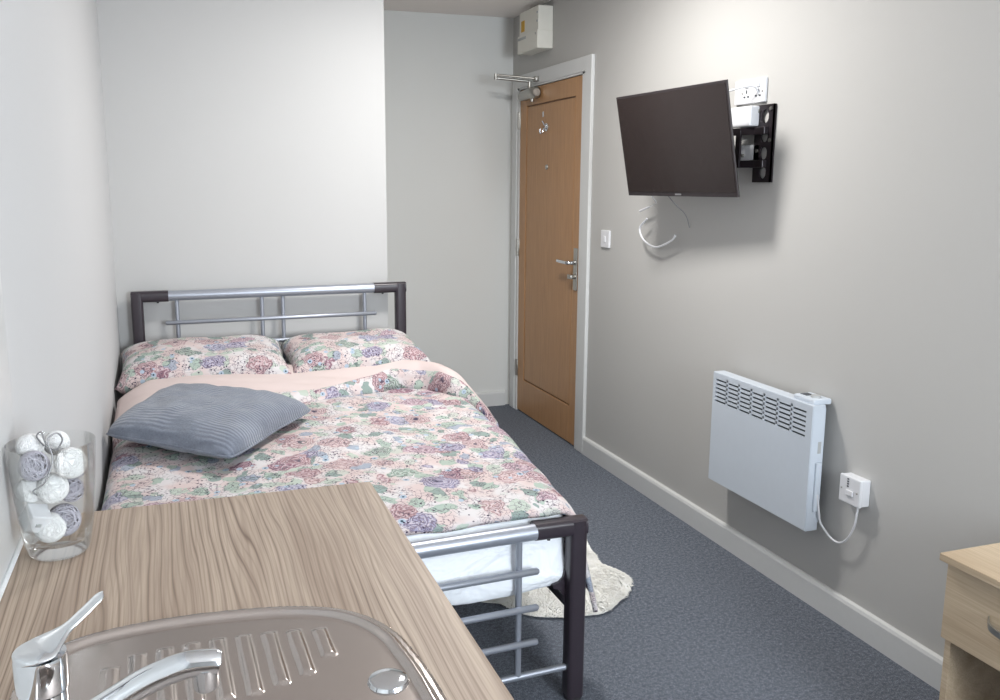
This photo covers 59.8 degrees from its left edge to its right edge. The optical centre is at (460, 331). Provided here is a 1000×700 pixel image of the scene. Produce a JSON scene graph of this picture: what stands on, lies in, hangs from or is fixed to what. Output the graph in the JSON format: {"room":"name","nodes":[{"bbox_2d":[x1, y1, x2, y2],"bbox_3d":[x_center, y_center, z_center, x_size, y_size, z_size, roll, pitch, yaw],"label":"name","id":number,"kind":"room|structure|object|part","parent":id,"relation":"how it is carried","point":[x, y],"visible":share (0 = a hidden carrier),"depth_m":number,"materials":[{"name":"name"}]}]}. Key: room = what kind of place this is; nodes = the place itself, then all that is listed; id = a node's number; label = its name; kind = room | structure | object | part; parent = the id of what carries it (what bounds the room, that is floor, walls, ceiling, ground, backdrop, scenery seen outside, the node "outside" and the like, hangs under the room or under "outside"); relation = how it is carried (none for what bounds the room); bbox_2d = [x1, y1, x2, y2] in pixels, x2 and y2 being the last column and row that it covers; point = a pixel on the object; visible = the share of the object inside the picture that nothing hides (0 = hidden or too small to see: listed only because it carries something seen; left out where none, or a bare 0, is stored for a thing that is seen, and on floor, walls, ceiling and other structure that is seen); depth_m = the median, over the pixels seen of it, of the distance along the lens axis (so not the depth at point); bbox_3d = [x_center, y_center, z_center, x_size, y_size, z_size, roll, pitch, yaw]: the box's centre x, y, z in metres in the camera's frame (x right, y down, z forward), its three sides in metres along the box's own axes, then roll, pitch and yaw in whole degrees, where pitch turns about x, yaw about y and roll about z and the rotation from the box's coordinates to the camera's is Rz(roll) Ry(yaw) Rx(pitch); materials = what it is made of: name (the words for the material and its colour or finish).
{"room":"studio apartment","nodes":[
{"label":"studio apartment","id":0,"kind":"room"},
{"bbox_2d":[0,0,122,512],"bbox_3d":[-0.692,0.038,1.159,0.100,2.425,5.490,-3,10,-18],"label":"wall","id":1,"kind":"structure","parent":0,"point":[57,269],"depth_m":2.00,"materials":[{"name":"white paint"}]},
{"bbox_2d":[0,274,20,584],"bbox_3d":[-0.310,0.097,0.155,0.002,0.846,2.452,-3,10,-18],"label":"panel","id":2,"kind":"object","parent":1,"relation":"attached to","point":[10,535],"visible":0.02,"depth_m":1.27,"materials":[{"name":"white paint"}]},
{"bbox_2d":[96,0,387,395],"bbox_3d":[-1.165,-0.543,4.490,1.312,2.425,1.229,-3,10,-18],"label":"wall","id":3,"kind":"structure","parent":0,"point":[246,139],"depth_m":3.86,"materials":[{"name":"paint"}]},
{"bbox_2d":[384,10,513,403],"bbox_3d":[-0.205,-0.700,5.386,1.080,2.425,0.100,-3,10,-18],"label":"wall","id":4,"kind":"structure","parent":0,"point":[448,121],"depth_m":5.34,"materials":[{"name":"paint"}]},
{"bbox_2d":[476,390,504,406],"bbox_3d":[-0.197,0.458,5.528,1.022,0.095,0.018,-3,10,-18],"label":"baseboard","id":5,"kind":"structure","parent":4,"relation":"attached to","point":[491,398],"depth_m":5.65,"materials":[{"name":"white paint"}]},
{"bbox_2d":[384,0,550,17],"bbox_3d":[0.253,-1.370,1.886,2.492,0.100,6.719,-3,10,-18],"label":"ceiling","id":6,"kind":"structure","parent":0,"point":[490,8],"depth_m":4.95,"materials":[{"name":"paint"}]},
{"bbox_2d":[452,404,939,699],"bbox_3d":[0.253,1.117,2.320,2.492,0.100,6.719,-3,10,-18],"label":"floor","id":7,"kind":"structure","parent":0,"point":[696,621],"depth_m":2.85,"materials":[{"name":"grey carpet"}]},
{"bbox_2d":[130,281,588,699],"bbox_3d":[-0.536,0.437,3.093,1.227,0.975,2.041,-3,10,-18],"label":"frame","id":8,"kind":"object","parent":7,"relation":"on","point":[570,589],"visible":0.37,"depth_m":2.41,"materials":[{"name":"dark brown metal"},{"name":"silver painted metal"}]},
{"bbox_3d":[-1.355,0.297,3.858,0.155,0.963,0.050,-3,10,-18],"label":"corner post","id":9,"kind":"part","parent":8,"relation":"part of","materials":[{"name":"brown metal"}]},
{"bbox_3d":[-0.847,-0.182,3.944,0.923,0.045,0.045,-3,10,-18],"label":"rail","id":10,"kind":"part","parent":8,"relation":"part of","materials":[{"name":"silver metal"}]},
{"bbox_3d":[-0.337,0.239,4.188,0.153,0.963,0.050,-3,10,-18],"label":"corner post","id":11,"kind":"part","parent":8,"relation":"part of","materials":[{"name":"brown metal"}]},
{"bbox_3d":[-0.232,0.567,2.175,0.924,0.045,0.045,-4,11,-21],"label":"rail","id":12,"kind":"part","parent":8,"relation":"part of","materials":[{"name":"silver metal"}]},
{"bbox_2d":[406,514,564,604],"bbox_3d":[-0.530,0.492,3.098,1.191,0.256,1.926,-3,10,-18],"label":"mattress","id":13,"kind":"object","parent":8,"relation":"on","point":[548,557],"visible":0.08,"depth_m":2.35,"materials":[{"name":"white fabric"}]},
{"bbox_2d":[101,360,597,611],"bbox_3d":[-0.449,0.478,3.007,1.423,0.460,1.692,-3,10,-18],"label":"duvet","id":14,"kind":"object","parent":13,"relation":"on","point":[434,453],"visible":0.64,"depth_m":2.73,"materials":[{"name":"fabric"}]},
{"bbox_2d":[115,335,291,393],"bbox_3d":[-1.078,0.139,3.661,0.690,0.200,0.457,-3,10,-18],"label":"pillow","id":15,"kind":"object","parent":14,"relation":"on","point":[142,362],"visible":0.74,"depth_m":3.53,"materials":[{"name":"fabric"}]},
{"bbox_2d":[106,383,310,457],"bbox_3d":[-0.884,0.279,2.937,0.631,0.134,0.566,3,10,19],"label":"cushion","id":16,"kind":"object","parent":14,"relation":"on","point":[202,419],"visible":1,"depth_m":2.76,"materials":[{"name":"grey fabric"}]},
{"bbox_2d":[281,328,429,372],"bbox_3d":[-0.472,0.105,3.863,0.610,0.189,0.438,-3,10,-18],"label":"pillow","id":17,"kind":"object","parent":14,"relation":"on","point":[368,347],"visible":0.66,"depth_m":3.73,"materials":[{"name":"fabric"}]},
{"bbox_3d":[-0.231,0.979,2.247,1.137,0.019,0.019,-4,11,-21],"label":"rail","id":18,"kind":"part","parent":8,"relation":"part of","materials":[{"name":"silver metal"}]},
{"bbox_3d":[0.013,0.591,3.329,0.030,0.060,1.910,-3,10,-18],"label":"rail","id":19,"kind":"part","parent":8,"relation":"part of","materials":[{"name":"brown metal"}]},
{"bbox_3d":[0.269,0.770,2.409,0.153,0.529,0.050,-3,10,-18],"label":"corner post","id":20,"kind":"part","parent":8,"relation":"part of","materials":[{"name":"brown metal"}]},
{"bbox_2d":[481,542,633,617],"bbox_3d":[0.231,0.870,3.285,0.713,0.052,0.862,-3,10,-18],"label":"sheepskin rug","id":21,"kind":"object","parent":7,"relation":"on","point":[611,585],"visible":0.24,"depth_m":3.01,"materials":[{"name":"white fur"}]},
{"bbox_2d":[939,543,999,699],"bbox_3d":[1.349,0.833,1.912,0.388,0.600,0.440,-3,10,-18],"label":"nightstand","id":22,"kind":"object","parent":7,"relation":"on","point":[970,630],"visible":1,"depth_m":1.99,"materials":[{"name":"light oak wood"},{"name":"grey metal"}]},
{"bbox_3d":[1.306,0.808,2.109,0.337,0.582,0.016,-3,10,-18],"label":"panel","id":23,"kind":"part","parent":22,"relation":"part of","materials":[{"name":"brown wood"}]},
{"bbox_3d":[1.202,0.660,1.833,0.016,0.183,0.420,-3,10,-18],"label":"drawer","id":24,"kind":"part","parent":22,"relation":"part of","materials":[{"name":"brown wood"}]},
{"bbox_3d":[1.180,0.653,1.827,0.033,0.025,0.180,-3,10,-18],"label":"drawer handle","id":25,"kind":"part","parent":22,"relation":"part of","materials":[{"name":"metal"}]},
{"bbox_3d":[-0.036,0.958,0.436,0.562,0.862,2.465,-3,10,-18],"label":"base cabinet","id":26,"kind":"object","parent":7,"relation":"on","visible":0},
{"bbox_2d":[0,482,513,699],"bbox_3d":[-0.047,0.513,0.347,0.574,0.044,2.512,-3,10,-18],"label":"countertop","id":27,"kind":"structure","parent":26,"relation":"on","point":[335,546],"depth_m":1.23,"materials":[{"name":"beige laminate"}]},
{"bbox_2d":[4,431,95,561],"bbox_3d":[-0.602,0.245,1.290,0.122,0.171,0.122,-3,10,-18],"label":"glass vase","id":28,"kind":"object","parent":27,"relation":"on","point":[57,551],"visible":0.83,"depth_m":1.28,"materials":[{"name":"clear glass"}]},
{"bbox_2d":[15,433,44,456],"bbox_3d":[-0.639,0.170,1.288,0.040,0.040,0.040,1,10,5],"label":"ball","id":29,"kind":"object","parent":28,"relation":"in","point":[28,442],"visible":0.77,"depth_m":1.27,"materials":[{"name":"white fabric"}]},
{"bbox_2d":[22,479,38,502],"bbox_3d":[-0.636,0.233,1.283,0.039,0.039,0.039,1,10,5],"label":"ball","id":30,"kind":"object","parent":28,"relation":"in","point":[28,486],"visible":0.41,"depth_m":1.27,"materials":[{"name":"white fabric"}]},
{"bbox_2d":[20,451,49,480],"bbox_3d":[-0.623,0.196,1.266,0.044,0.044,0.044,1,10,7],"label":"ball","id":31,"kind":"object","parent":28,"relation":"in","point":[33,465],"visible":0.96,"depth_m":1.25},
{"bbox_2d":[23,503,52,532],"bbox_3d":[-0.625,0.274,1.276,0.040,0.047,0.042,8,13,40],"label":"box","id":32,"kind":"object","parent":28,"relation":"in","point":[40,515],"visible":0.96,"depth_m":1.27,"materials":[{"name":"white plastic"}]},
{"bbox_2d":[32,431,62,495],"bbox_3d":[-0.609,0.199,1.268,0.041,0.103,0.042,3,10,17],"label":"wire","id":33,"kind":"object","parent":28,"relation":"in","point":[41,432],"visible":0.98,"depth_m":1.26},
{"bbox_2d":[34,512,66,542],"bbox_3d":[-0.612,0.292,1.295,0.045,0.045,0.045,0,10,2],"label":"ball","id":34,"kind":"object","parent":28,"relation":"in","point":[55,530],"visible":0.8,"depth_m":1.28,"materials":[{"name":"white fabric"}]},
{"bbox_2d":[36,472,68,503],"bbox_3d":[-0.606,0.232,1.288,0.046,0.046,0.047,2,10,13],"label":"ball","id":35,"kind":"object","parent":28,"relation":"in","point":[55,489],"visible":0.91,"depth_m":1.27,"materials":[{"name":"white fabric"}]},
{"bbox_2d":[44,430,69,455],"bbox_3d":[-0.612,0.168,1.314,0.038,0.038,0.038,-1,10,-6],"label":"ball","id":36,"kind":"object","parent":28,"relation":"in","point":[54,440],"visible":0.73,"depth_m":1.30,"materials":[{"name":"white fabric"}]},
{"bbox_2d":[50,503,81,536],"bbox_3d":[-0.603,0.285,1.318,0.050,0.050,0.050,1,10,7],"label":"ball","id":37,"kind":"object","parent":28,"relation":"in","point":[70,513],"visible":0.72,"depth_m":1.31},
{"bbox_2d":[54,447,83,478],"bbox_3d":[-0.573,0.193,1.275,0.046,0.046,0.046,1,10,4],"label":"ball","id":38,"kind":"object","parent":28,"relation":"in","point":[68,463],"visible":0.97,"depth_m":1.26,"materials":[{"name":"white fabric"}]},
{"bbox_2d":[63,478,83,501],"bbox_3d":[-0.593,0.240,1.322,0.038,0.038,0.038,1,10,5],"label":"ball","id":39,"kind":"object","parent":28,"relation":"in","point":[76,486],"visible":0.62,"depth_m":1.31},
{"bbox_2d":[11,591,221,699],"bbox_3d":[-0.314,0.329,0.801,0.180,0.173,0.059,-5,11,-24],"label":"mixer tap","id":40,"kind":"object","parent":27,"relation":"on","point":[40,665],"visible":1,"depth_m":0.79,"materials":[{"name":"silver metal"}]},
{"bbox_2d":[18,686,69,699],"bbox_3d":[-0.371,0.368,0.779,0.054,0.104,0.054,-3,10,-18],"label":"tap","id":41,"kind":"object","parent":40,"relation":"on","point":[54,692],"depth_m":0.75,"materials":[{"name":"silver metal"}]},
{"bbox_3d":[-0.364,0.279,0.781,0.044,0.068,0.082,4,11,22],"label":"lever","id":42,"kind":"part","parent":40,"relation":"part of","materials":[{"name":"silver metal"}]},
{"bbox_3d":[-0.296,0.337,0.802,0.148,0.073,0.029,-3,10,-18],"label":"spout","id":43,"kind":"part","parent":40,"relation":"part of","materials":[{"name":"silver metal"}]},
{"bbox_2d":[9,606,446,699],"bbox_3d":[-0.159,0.512,0.671,0.458,0.160,0.989,-3,10,-18],"label":"sink","id":44,"kind":"object","parent":27,"relation":"in","point":[280,652],"visible":0.84,"depth_m":1.01,"materials":[{"name":"silver metal"}]},
{"bbox_2d":[513,0,999,656],"bbox_3d":[1.389,-0.191,2.471,0.100,2.425,6.719,-3,10,-18],"label":"wall","id":45,"kind":"structure","parent":0,"point":[864,277],"depth_m":2.85,"materials":[{"name":"grey paint"}]},
{"bbox_2d":[518,5,552,54],"bbox_3d":[0.417,-1.696,4.890,0.097,0.226,0.291,-3,10,-18],"label":"box","id":46,"kind":"object","parent":45,"relation":"attached to","point":[536,23],"visible":1,"depth_m":4.78,"materials":[{"name":"white plastic"}]},
{"bbox_2d":[494,73,582,444],"bbox_3d":[0.395,-0.443,4.978,0.282,2.043,0.872,-3,10,-18],"label":"door","id":47,"kind":"structure","parent":45,"relation":"in","point":[550,116],"depth_m":4.96,"materials":[{"name":"brown wood"}]},
{"bbox_3d":[0.323,-1.404,4.996,0.257,0.156,0.084,2,10,9],"label":"closer arm","id":48,"kind":"part","parent":47,"relation":"part of","materials":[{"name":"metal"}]},
{"bbox_3d":[0.512,-0.466,4.995,0.027,1.656,0.656,-3,10,-18],"label":"panel","id":49,"kind":"part","parent":47,"relation":"part of","materials":[{"name":"brown wood"}]},
{"bbox_3d":[0.567,-0.377,4.678,0.056,0.022,0.135,-3,10,-18],"label":"lever","id":50,"kind":"part","parent":47,"relation":"part of","materials":[{"name":"silver metal"}]},
{"bbox_3d":[0.613,-0.334,4.640,0.008,0.226,0.042,-3,10,-18],"label":"handle plate","id":51,"kind":"part","parent":47,"relation":"part of","materials":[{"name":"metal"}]},
{"bbox_2d":[509,54,594,452],"bbox_3d":[0.541,-0.454,5.010,0.120,2.070,1.073,-3,10,-18],"label":"trim","id":52,"kind":"structure","parent":45,"relation":"attached to","point":[585,65],"depth_m":4.63,"materials":[{"name":"white paint"}]},
{"bbox_2d":[601,230,610,247],"bbox_3d":[0.717,-0.461,4.308,0.016,0.086,0.086,-3,10,-18],"label":"light switch","id":53,"kind":"object","parent":45,"relation":"attached to","point":[605,234],"visible":1,"depth_m":4.30,"materials":[{"name":"white plastic"}]},
{"bbox_2d":[639,218,675,247],"bbox_3d":[0.854,-0.429,3.782,0.014,0.128,0.310,-3,10,-18],"label":"cable","id":54,"kind":"object","parent":45,"relation":"attached to","point":[645,220],"visible":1,"depth_m":3.84,"materials":[{"name":"white plastic"}]},
{"bbox_2d":[734,77,767,104],"bbox_3d":[1.059,-0.880,3.178,0.017,0.086,0.177,-3,10,-18],"label":"wall socket","id":55,"kind":"object","parent":45,"relation":"attached to","point":[748,95],"visible":0.99,"depth_m":3.17,"materials":[{"name":"white plastic"}]},
{"bbox_2d":[729,85,759,127],"bbox_3d":[1.024,-0.824,3.180,0.088,0.145,0.137,-3,10,-18],"label":"power adapter","id":56,"kind":"object","parent":55,"relation":"attached to","point":[747,116],"visible":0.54,"depth_m":3.15,"materials":[{"name":"white plastic"}]},
{"bbox_3d":[1.018,-0.852,3.175,0.063,0.090,0.138,-5,11,-27],"label":"adapter cord","id":57,"kind":"part","parent":56,"relation":"part of","materials":[{"name":"white plastic"}]},
{"bbox_2d":[741,145,761,160],"bbox_3d":[1.060,-0.654,3.210,0.020,0.073,0.140,-3,10,-18],"label":"socket","id":58,"kind":"object","parent":45,"relation":"attached to","point":[747,151],"visible":0.53,"depth_m":3.20,"materials":[{"name":"white plastic"}]},
{"bbox_2d":[733,103,776,181],"bbox_3d":[0.988,-0.697,3.241,0.070,0.274,0.418,-7,12,-35],"label":"wall bracket","id":59,"kind":"object","parent":45,"relation":"attached to","point":[769,128],"visible":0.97,"depth_m":3.12,"materials":[{"name":"black metal"}]},
{"bbox_2d":[616,79,739,196],"bbox_3d":[0.836,-0.727,3.350,0.123,0.406,0.681,-4,11,-23],"label":"television","id":60,"kind":"object","parent":59,"relation":"attached to","point":[679,141],"visible":1,"depth_m":3.29,"materials":[{"name":"black plastic"}]},
{"bbox_2d":[639,196,655,211],"bbox_3d":[0.816,-0.583,3.776,0.069,0.133,0.253,2,10,10],"label":"lead","id":61,"kind":"object","parent":60,"relation":"hanging from","point":[647,207],"visible":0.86,"depth_m":3.85,"materials":[{"name":"white plastic"}]},
{"bbox_2d":[668,196,689,227],"bbox_3d":[0.875,-0.530,3.593,0.149,0.196,0.042,0,10,0],"label":"lead","id":62,"kind":"object","parent":60,"relation":"hanging from","point":[668,196],"visible":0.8,"depth_m":3.60,"materials":[{"name":"grey plastic"}]},
{"bbox_3d":[0.984,-0.747,3.259,0.012,0.026,0.341,-6,12,-32],"label":"arm","id":63,"kind":"part","parent":59,"relation":"part of","materials":[{"name":"black metal"}]},
{"bbox_3d":[0.984,-0.632,3.280,0.012,0.026,0.341,-6,12,-32],"label":"arm","id":64,"kind":"part","parent":59,"relation":"part of","materials":[{"name":"black metal"}]},
{"bbox_3d":[1.092,-0.676,3.122,0.012,0.274,0.102,-3,10,-18],"label":"wall plate","id":65,"kind":"part","parent":59,"relation":"part of","materials":[{"name":"black metal"}]},
{"bbox_2d":[582,437,942,691],"bbox_3d":[1.507,1.051,2.133,0.018,0.095,5.407,-3,10,-18],"label":"baseboard","id":66,"kind":"structure","parent":45,"relation":"attached to","point":[913,656],"depth_m":3.10,"materials":[{"name":"white paint"}]},
{"bbox_2d":[708,370,858,543],"bbox_3d":[1.131,0.417,3.065,0.089,0.471,0.722,-3,10,-18],"label":"heater","id":67,"kind":"object","parent":45,"relation":"attached to","point":[767,442],"visible":1,"depth_m":3.06,"materials":[{"name":"white metal"}]},
{"bbox_3d":[1.066,0.410,3.129,0.006,0.429,0.555,-3,10,-18],"label":"panel","id":68,"kind":"part","parent":67,"relation":"part of","materials":[{"name":"white metal"}]},
{"bbox_3d":[1.088,0.409,3.136,0.047,0.433,0.559,-3,10,-18],"label":"casing","id":69,"kind":"part","parent":67,"relation":"part of","materials":[{"name":"white metal"}]},
{"bbox_3d":[1.119,0.405,3.137,0.014,0.401,0.517,-3,10,-18],"label":"plate","id":70,"kind":"part","parent":67,"relation":"part of","materials":[{"name":"white metal"}]},
{"bbox_3d":[1.229,0.617,2.834,0.023,0.156,0.162,-5,11,-28],"label":"power cord","id":71,"kind":"part","parent":67,"relation":"part of","materials":[{"name":"white plastic"}]},
{"bbox_2d":[839,472,870,508],"bbox_3d":[1.254,0.504,2.769,0.047,0.091,0.090,-3,10,-18],"label":"switched fused spur","id":72,"kind":"object","parent":45,"relation":"attached to","point":[854,490],"visible":1,"depth_m":2.75,"materials":[{"name":"white plastic"}]}
]}

